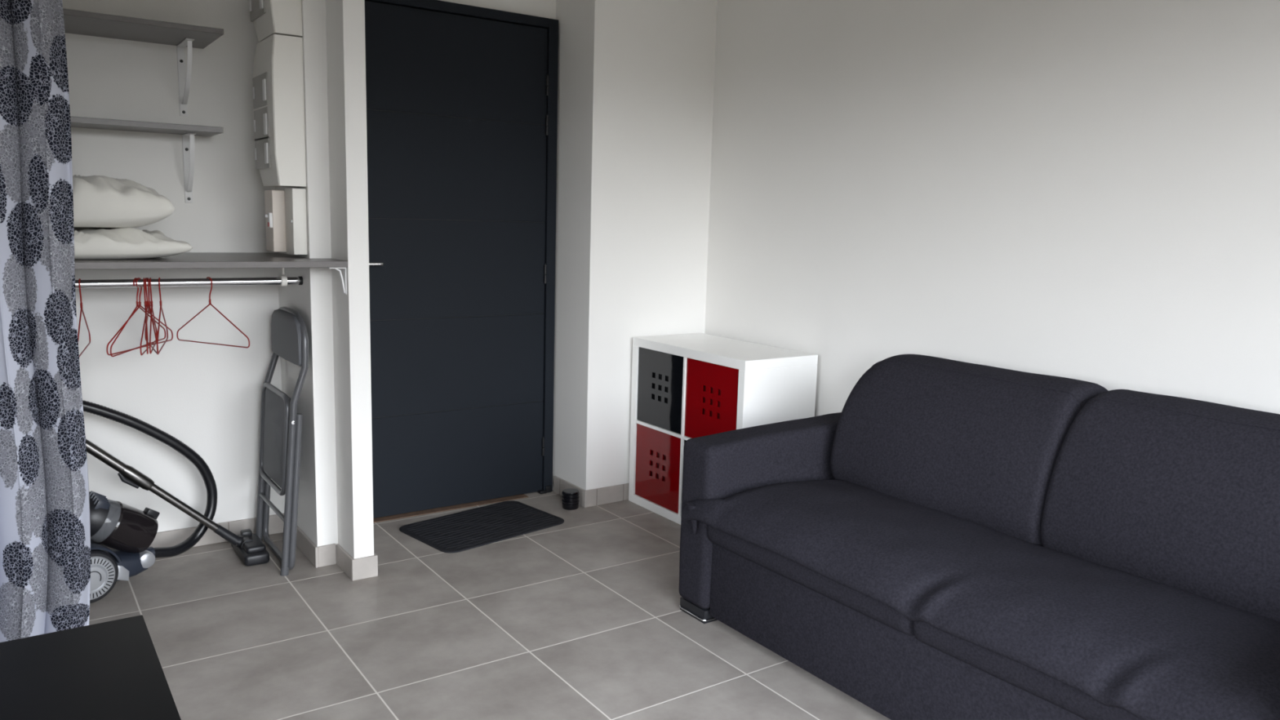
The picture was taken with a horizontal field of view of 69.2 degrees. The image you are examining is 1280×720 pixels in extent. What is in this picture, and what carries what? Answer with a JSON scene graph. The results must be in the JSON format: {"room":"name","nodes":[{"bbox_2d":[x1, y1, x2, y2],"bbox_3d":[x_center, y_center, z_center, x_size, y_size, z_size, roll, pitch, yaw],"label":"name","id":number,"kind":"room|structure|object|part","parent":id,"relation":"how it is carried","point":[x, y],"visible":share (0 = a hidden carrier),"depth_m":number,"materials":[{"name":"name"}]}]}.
{"room":"living room","nodes":[
{"label":"living room","id":0,"kind":"room"},
{"bbox_2d":[275,0,337,549],"bbox_3d":[-1.201,-0.536,3.296,0.072,2.500,0.434,-4,11,-34],"label":"wall","id":1,"kind":"structure","parent":0,"point":[317,517],"depth_m":3.19,"materials":[{"name":"white paint"}]},
{"bbox_2d":[264,190,286,252],"bbox_3d":[-1.250,-0.482,3.220,0.102,0.209,0.108,-4,11,-34],"label":"box","id":2,"kind":"object","parent":1,"relation":"attached to","point":[274,200],"visible":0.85,"depth_m":3.17,"materials":[{"name":"beige plastic"}]},
{"bbox_2d":[252,34,306,186],"bbox_3d":[-1.232,-0.832,3.149,0.106,0.478,0.285,-4,11,-34],"label":"electrical panel","id":3,"kind":"object","parent":1,"relation":"attached to","point":[277,80],"visible":1,"depth_m":3.05,"materials":[{"name":"white plastic"}]},
{"bbox_2d":[248,0,302,41],"bbox_3d":[-1.219,-1.316,3.075,0.106,0.492,0.285,-4,11,-34],"label":"box","id":4,"kind":"object","parent":3,"relation":"on","point":[268,18],"visible":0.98,"depth_m":3.01,"materials":[{"name":"white plastic"}]},
{"bbox_2d":[284,188,307,254],"bbox_3d":[-1.169,-0.470,3.148,0.050,0.220,0.100,-4,11,-34],"label":"meter box","id":5,"kind":"object","parent":1,"relation":"attached to","point":[295,214],"visible":1,"depth_m":3.11,"materials":[{"name":"white plastic"}]},
{"bbox_2d":[283,513,318,568],"bbox_3d":[-1.265,0.666,3.452,0.010,0.075,0.444,-4,11,-34],"label":"baseboard","id":6,"kind":"structure","parent":1,"relation":"attached to","point":[304,543],"depth_m":3.35,"materials":[{"name":"grey tile"}]},
{"bbox_2d":[317,543,336,567],"bbox_3d":[-1.112,0.694,3.296,0.062,0.075,0.010,-4,11,-34],"label":"baseboard","id":7,"kind":"structure","parent":1,"relation":"attached to","point":[326,553],"depth_m":3.29,"materials":[{"name":"grey tile"}]},
{"bbox_2d":[62,0,555,532],"bbox_3d":[-1.422,-0.572,3.495,3.678,2.500,0.150,-4,11,-34],"label":"wall","id":8,"kind":"structure","parent":0,"point":[207,397],"depth_m":3.30,"materials":[{"name":"white paint"}]},
{"bbox_2d":[62,8,223,48],"bbox_3d":[-2.102,-1.018,2.636,1.645,0.017,0.346,-4,11,-34],"label":"wall shelf","id":9,"kind":"object","parent":8,"relation":"attached to","point":[76,22],"visible":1,"depth_m":2.92,"materials":[{"name":"grey laminate"}]},
{"bbox_2d":[70,115,223,136],"bbox_3d":[-2.143,-0.735,2.739,1.658,0.019,0.211,-4,11,-34],"label":"wall shelf","id":10,"kind":"object","parent":8,"relation":"attached to","point":[76,122],"visible":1,"depth_m":3.03,"materials":[{"name":"grey laminate"}]},
{"bbox_2d":[176,38,194,116],"bbox_3d":[-1.533,-0.952,3.141,0.025,0.234,0.192,-4,11,-34],"label":"shelf bracket","id":11,"kind":"object","parent":8,"relation":"attached to","point":[184,77],"visible":1,"depth_m":3.20,"materials":[{"name":"white metal"}]},
{"bbox_2d":[182,133,195,203],"bbox_3d":[-1.556,-0.663,3.215,0.025,0.234,0.127,-4,11,-34],"label":"shelf bracket","id":12,"kind":"object","parent":8,"relation":"attached to","point":[188,139],"visible":1,"depth_m":3.25,"materials":[{"name":"white metal"}]},
{"bbox_2d":[100,513,284,550],"bbox_3d":[-2.157,0.695,3.100,1.860,0.075,0.010,-4,11,-34],"label":"baseboard","id":13,"kind":"structure","parent":8,"relation":"attached to","point":[173,537],"depth_m":3.48,"materials":[{"name":"grey tile"}]},
{"bbox_2d":[74,252,347,269],"bbox_3d":[-1.924,-0.292,2.720,1.942,0.020,0.615,-4,11,-34],"label":"closet shelf","id":14,"kind":"object","parent":8,"relation":"attached to","point":[186,260],"visible":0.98,"depth_m":2.88,"materials":[{"name":"grey laminate"}]},
{"bbox_2d":[73,226,192,259],"bbox_3d":[-1.765,-0.360,2.799,0.680,0.098,0.460,-5,11,-36],"label":"bed pillow","id":15,"kind":"object","parent":14,"relation":"on","point":[90,242],"visible":0.64,"depth_m":2.75,"materials":[{"name":"white fabric"}]},
{"bbox_2d":[72,174,174,227],"bbox_3d":[-1.783,-0.484,2.776,0.680,0.161,0.450,-3,10,-29],"label":"bed pillow","id":16,"kind":"object","parent":15,"relation":"on","point":[99,201],"visible":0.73,"depth_m":2.71,"materials":[{"name":"white fabric"}]},
{"bbox_2d":[75,267,302,288],"bbox_3d":[-1.941,-0.237,2.688,1.870,0.080,0.036,-4,11,-34],"label":"rail","id":17,"kind":"object","parent":14,"relation":"attached to","point":[282,281],"visible":0.69,"depth_m":3.02,"materials":[{"name":"silver metal"}]},
{"bbox_2d":[77,278,90,356],"bbox_3d":[-1.719,-0.139,2.859,0.008,0.225,0.390,-3,10,-26],"label":"wire hanger","id":18,"kind":"object","parent":17,"relation":"hanging from","point":[79,279],"visible":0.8,"depth_m":2.85,"materials":[{"name":"red metal"}]},
{"bbox_2d":[110,277,165,356],"bbox_3d":[-1.595,-0.148,2.950,0.008,0.226,0.390,1,9,-5],"label":"wire hanger","id":19,"kind":"object","parent":17,"relation":"hanging from","point":[135,278],"visible":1,"depth_m":2.93,"materials":[{"name":"red metal"}]},
{"bbox_2d":[106,277,173,355],"bbox_3d":[-1.588,-0.150,2.950,0.008,0.223,0.390,2,8,0],"label":"wire hanger","id":20,"kind":"object","parent":17,"relation":"hanging from","point":[140,302],"visible":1,"depth_m":2.93,"materials":[{"name":"red metal"}]},
{"bbox_2d":[142,277,148,354],"bbox_3d":[-1.575,-0.151,2.958,0.008,0.223,0.390,-3,9,-28],"label":"wire hanger","id":21,"kind":"object","parent":17,"relation":"hanging from","point":[145,301],"visible":1,"depth_m":2.93,"materials":[{"name":"red metal"}]},
{"bbox_2d":[139,277,157,355],"bbox_3d":[-1.571,-0.151,2.963,0.008,0.223,0.390,-2,9,-20],"label":"wire hanger","id":22,"kind":"object","parent":17,"relation":"hanging from","point":[147,304],"visible":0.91,"depth_m":2.93,"materials":[{"name":"red metal"}]},
{"bbox_2d":[144,277,158,354],"bbox_3d":[-1.566,-0.151,2.965,0.008,0.223,0.390,-4,10,-32],"label":"wire hanger","id":23,"kind":"object","parent":17,"relation":"hanging from","point":[148,302],"visible":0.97,"depth_m":2.94,"materials":[{"name":"red metal"}]},
{"bbox_2d":[149,277,157,354],"bbox_3d":[-1.560,-0.152,2.968,0.008,0.223,0.390,-2,8,-24],"label":"wire hanger","id":24,"kind":"object","parent":17,"relation":"hanging from","point":[151,301],"visible":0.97,"depth_m":2.94,"materials":[{"name":"red metal"}]},
{"bbox_2d":[156,277,168,354],"bbox_3d":[-1.540,-0.154,2.984,0.008,0.223,0.390,-2,9,-22],"label":"wire hanger","id":25,"kind":"object","parent":17,"relation":"hanging from","point":[159,278],"visible":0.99,"depth_m":2.97,"materials":[{"name":"red metal"}]},
{"bbox_2d":[176,276,249,347],"bbox_3d":[-1.416,-0.160,3.064,0.390,0.228,0.008,7,10,31],"label":"wire hanger","id":26,"kind":"object","parent":17,"relation":"hanging from","point":[210,300],"visible":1,"depth_m":3.06,"materials":[{"name":"red metal"}]},
{"bbox_2d":[298,275,302,284],"bbox_3d":[-1.177,-0.275,3.217,0.010,0.030,0.030,-4,11,-34],"label":"socket","id":27,"kind":"object","parent":17,"relation":"attached to","point":[300,279],"depth_m":3.21,"materials":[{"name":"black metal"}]},
{"bbox_2d":[227,486,623,530],"bbox_3d":[-1.227,0.636,3.655,2.503,0.075,0.209,-3,10,-27],"label":"trim","id":28,"kind":"structure","parent":8,"relation":"attached to","point":[623,486],"depth_m":4.07,"materials":[{"name":"grey tile"}]},
{"bbox_2d":[373,493,528,523],"bbox_3d":[-0.884,0.637,3.949,0.879,0.003,0.082,-4,11,-34],"label":"trim","id":29,"kind":"structure","parent":8,"relation":"attached to","point":[522,495],"depth_m":3.97,"materials":[{"name":"grey metal"}]},
{"bbox_2d":[364,0,558,518],"bbox_3d":[-0.768,-0.394,3.854,0.937,2.075,0.120,-4,11,-34],"label":"door","id":30,"kind":"structure","parent":8,"relation":"in","point":[462,99],"depth_m":3.86,"materials":[{"name":"paint"}]},
{"bbox_3d":[-1.056,-0.374,3.616,0.094,0.048,0.055,-4,11,-34],"label":"handle","id":31,"kind":"part","parent":30,"relation":"part of","materials":[{"name":"silver metal"}]},
{"bbox_2d":[325,0,373,559],"bbox_3d":[-1.091,-0.527,3.262,0.069,2.500,0.616,-4,11,-34],"label":"wall partition","id":32,"kind":"structure","parent":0,"point":[344,19],"depth_m":3.06,"materials":[{"name":"white paint"}]},
{"bbox_2d":[327,266,346,294],"bbox_3d":[-0.990,-0.259,3.033,0.056,0.088,0.026,-4,11,-34],"label":"shelf bracket","id":33,"kind":"object","parent":32,"relation":"attached to","point":[344,278],"visible":0.87,"depth_m":3.04,"materials":[{"name":"white metal"}]},
{"bbox_2d":[336,543,353,579],"bbox_3d":[-1.031,0.704,3.243,0.010,0.075,0.172,-4,11,-34],"label":"baseboard","id":34,"kind":"structure","parent":32,"relation":"attached to","point":[344,559],"depth_m":3.24,"materials":[{"name":"grey tile"}]},
{"bbox_2d":[351,555,377,581],"bbox_3d":[-0.946,0.714,3.192,0.089,0.075,0.010,-4,11,-34],"label":"baseboard","id":35,"kind":"structure","parent":32,"relation":"attached to","point":[364,567],"depth_m":3.19,"materials":[{"name":"grey tile"}]},
{"bbox_2d":[88,489,890,719],"bbox_3d":[-0.153,1.033,1.830,3.878,0.100,4.740,-4,11,-34],"label":"floor","id":36,"kind":"structure","parent":0,"point":[581,617],"depth_m":2.77,"materials":[{"name":"grey tile"}]},
{"bbox_2d":[0,614,181,719],"bbox_3d":[-1.103,0.830,1.167,0.993,0.450,1.040,-4,11,-34],"label":"coffee table","id":37,"kind":"object","parent":36,"relation":"on","point":[109,670],"visible":1,"depth_m":1.59,"materials":[{"name":"black wood"}]},
{"bbox_2d":[82,400,269,603],"bbox_3d":[-1.666,0.383,3.083,0.812,0.723,0.284,-6,12,-41],"label":"vacuum cleaner","id":38,"kind":"object","parent":36,"relation":"on","point":[128,530],"visible":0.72,"depth_m":3.09,"materials":[{"name":"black plastic"}]},
{"bbox_3d":[-1.784,0.506,3.004,0.117,0.132,0.137,-4,11,-34],"label":"bin lid","id":39,"kind":"part","parent":38,"relation":"part of","materials":[{"name":"black plastic"}]},
{"bbox_3d":[-1.662,0.528,3.160,0.032,0.055,0.043,8,11,38],"label":"bin handle","id":40,"kind":"part","parent":38,"relation":"part of","materials":[{"name":"black plastic"}]},
{"bbox_2d":[255,306,308,576],"bbox_3d":[-1.289,0.267,3.321,0.117,0.905,0.417,-4,11,-34],"label":"folding chair","id":41,"kind":"object","parent":36,"relation":"on","point":[281,424],"visible":0.98,"depth_m":3.22,"materials":[{"name":"grey plastic"}]},
{"bbox_3d":[-1.306,0.277,3.313,0.041,0.359,0.352,-4,11,-34],"label":"seat","id":42,"kind":"part","parent":41,"relation":"part of","materials":[{"name":"grey plastic"}]},
{"bbox_3d":[-1.293,0.435,3.346,0.064,0.559,0.403,-4,11,-34],"label":"leg frame","id":43,"kind":"part","parent":41,"relation":"part of","materials":[{"name":"grey metal"}]},
{"bbox_3d":[-1.254,-0.087,3.280,0.020,0.171,0.375,-4,11,-34],"label":"backrest","id":44,"kind":"part","parent":41,"relation":"part of","materials":[{"name":"grey plastic"}]},
{"bbox_2d":[399,501,564,553],"bbox_3d":[-0.636,0.668,3.770,0.584,0.008,0.384,-7,12,-44],"label":"doormat","id":45,"kind":"object","parent":36,"relation":"on","point":[463,531],"visible":1,"depth_m":3.74,"materials":[{"name":"black rubber"}]},
{"bbox_2d":[561,488,579,510],"bbox_3d":[-0.301,0.603,4.026,0.075,0.077,0.075,-4,11,-34],"label":"door stop","id":46,"kind":"object","parent":36,"relation":"on","point":[570,496],"visible":1,"depth_m":4.00,"materials":[{"name":"black plastic"}]},
{"bbox_2d":[628,333,817,524],"bbox_3d":[0.325,0.304,3.905,0.377,0.738,0.745,-4,11,-34],"label":"cube shelf","id":47,"kind":"object","parent":36,"relation":"on","point":[685,387],"visible":0.64,"depth_m":3.77,"materials":[{"name":"white laminate"}]},
{"bbox_3d":[0.077,0.459,3.969,0.006,0.322,0.325,-4,11,-34],"label":"door","id":48,"kind":"part","parent":47,"relation":"part of","materials":[{"name":"red plastic"}]},
{"bbox_3d":[0.086,0.125,3.918,0.006,0.322,0.325,-4,11,-34],"label":"door","id":49,"kind":"part","parent":47,"relation":"part of","materials":[{"name":"black plastic"}]},
{"bbox_3d":[0.281,0.172,3.640,0.006,0.322,0.325,-4,11,-34],"label":"door","id":50,"kind":"part","parent":47,"relation":"part of","materials":[{"name":"red plastic"}]},
{"bbox_2d":[679,354,1279,719],"bbox_3d":[1.007,0.499,2.439,0.947,0.834,1.872,-4,11,-34],"label":"sofa","id":51,"kind":"object","parent":36,"relation":"on","point":[957,540],"visible":1,"depth_m":2.32,"materials":[{"name":"grey fabric"}]},
{"bbox_3d":[0.207,0.803,2.985,0.114,0.006,0.137,-4,11,-34],"label":"foot trim","id":52,"kind":"part","parent":51,"relation":"part of","materials":[{"name":"silver metal"}]},
{"bbox_3d":[0.529,0.479,3.156,0.890,0.547,0.162,-4,11,-34],"label":"arm","id":53,"kind":"part","parent":51,"relation":"part of","materials":[{"name":"grey fabric"}]},
{"bbox_2d":[830,354,1108,545],"bbox_3d":[0.989,0.244,2.844,0.403,0.454,0.758,-4,11,-34],"label":"cushion","id":54,"kind":"object","parent":51,"relation":"on","point":[980,446],"depth_m":2.69,"materials":[{"name":"grey fabric"}]},
{"bbox_2d":[680,480,1279,719],"bbox_3d":[0.896,0.539,2.388,0.702,0.147,1.692,-4,11,-34],"label":"seat cushion","id":55,"kind":"object","parent":51,"relation":"on","point":[1103,634],"depth_m":2.12,"materials":[{"name":"grey fabric"}]},
{"bbox_2d":[1040,389,1279,622],"bbox_3d":[1.423,0.351,2.222,0.405,0.453,0.770,-4,11,-34],"label":"cushion","id":56,"kind":"object","parent":51,"relation":"on","point":[1177,493],"depth_m":2.21,"materials":[{"name":"grey fabric"}]},
{"bbox_2d":[552,0,717,490],"bbox_3d":[-0.036,-0.637,4.167,0.629,2.500,0.317,-4,11,-34],"label":"wall","id":57,"kind":"structure","parent":0,"point":[636,77],"depth_m":4.01,"materials":[{"name":"white paint"}]},
{"bbox_2d":[553,475,585,506],"bbox_3d":[-0.317,0.585,4.150,0.010,0.075,0.267,-4,11,-34],"label":"baseboard","id":58,"kind":"structure","parent":57,"relation":"attached to","point":[559,484],"depth_m":4.17,"materials":[{"name":"grey tile"}]},
{"bbox_2d":[583,483,629,507],"bbox_3d":[0.020,0.584,4.215,0.639,0.075,0.010,-4,11,-34],"label":"baseboard","id":59,"kind":"structure","parent":57,"relation":"attached to","point":[611,494],"depth_m":4.09,"materials":[{"name":"grey tile"}]},
{"bbox_2d":[704,0,1279,416],"bbox_3d":[1.435,-0.373,2.701,0.100,2.500,4.740,-4,11,-34],"label":"wall","id":60,"kind":"structure","parent":0,"point":[1086,190],"depth_m":2.97,"materials":[{"name":"white paint"}]},
{"bbox_3d":[-1.672,-0.131,0.566,0.100,2.500,4.740,-4,11,-34],"label":"wall","id":61,"kind":"structure","parent":0,"visible":0},
{"bbox_3d":[-1.678,-1.578,2.218,1.942,0.024,0.024,-4,11,-34],"label":"curtain rod","id":62,"kind":"object","parent":61,"relation":"attached to","visible":0},
{"bbox_2d":[0,0,90,642],"bbox_3d":[-1.833,-0.365,2.318,0.737,2.375,0.111,-4,11,-34],"label":"curtain","id":63,"kind":"object","parent":62,"relation":"hanging from","point":[45,523],"visible":0.99,"depth_m":2.50,"materials":[{"name":"fabric"}]}
]}

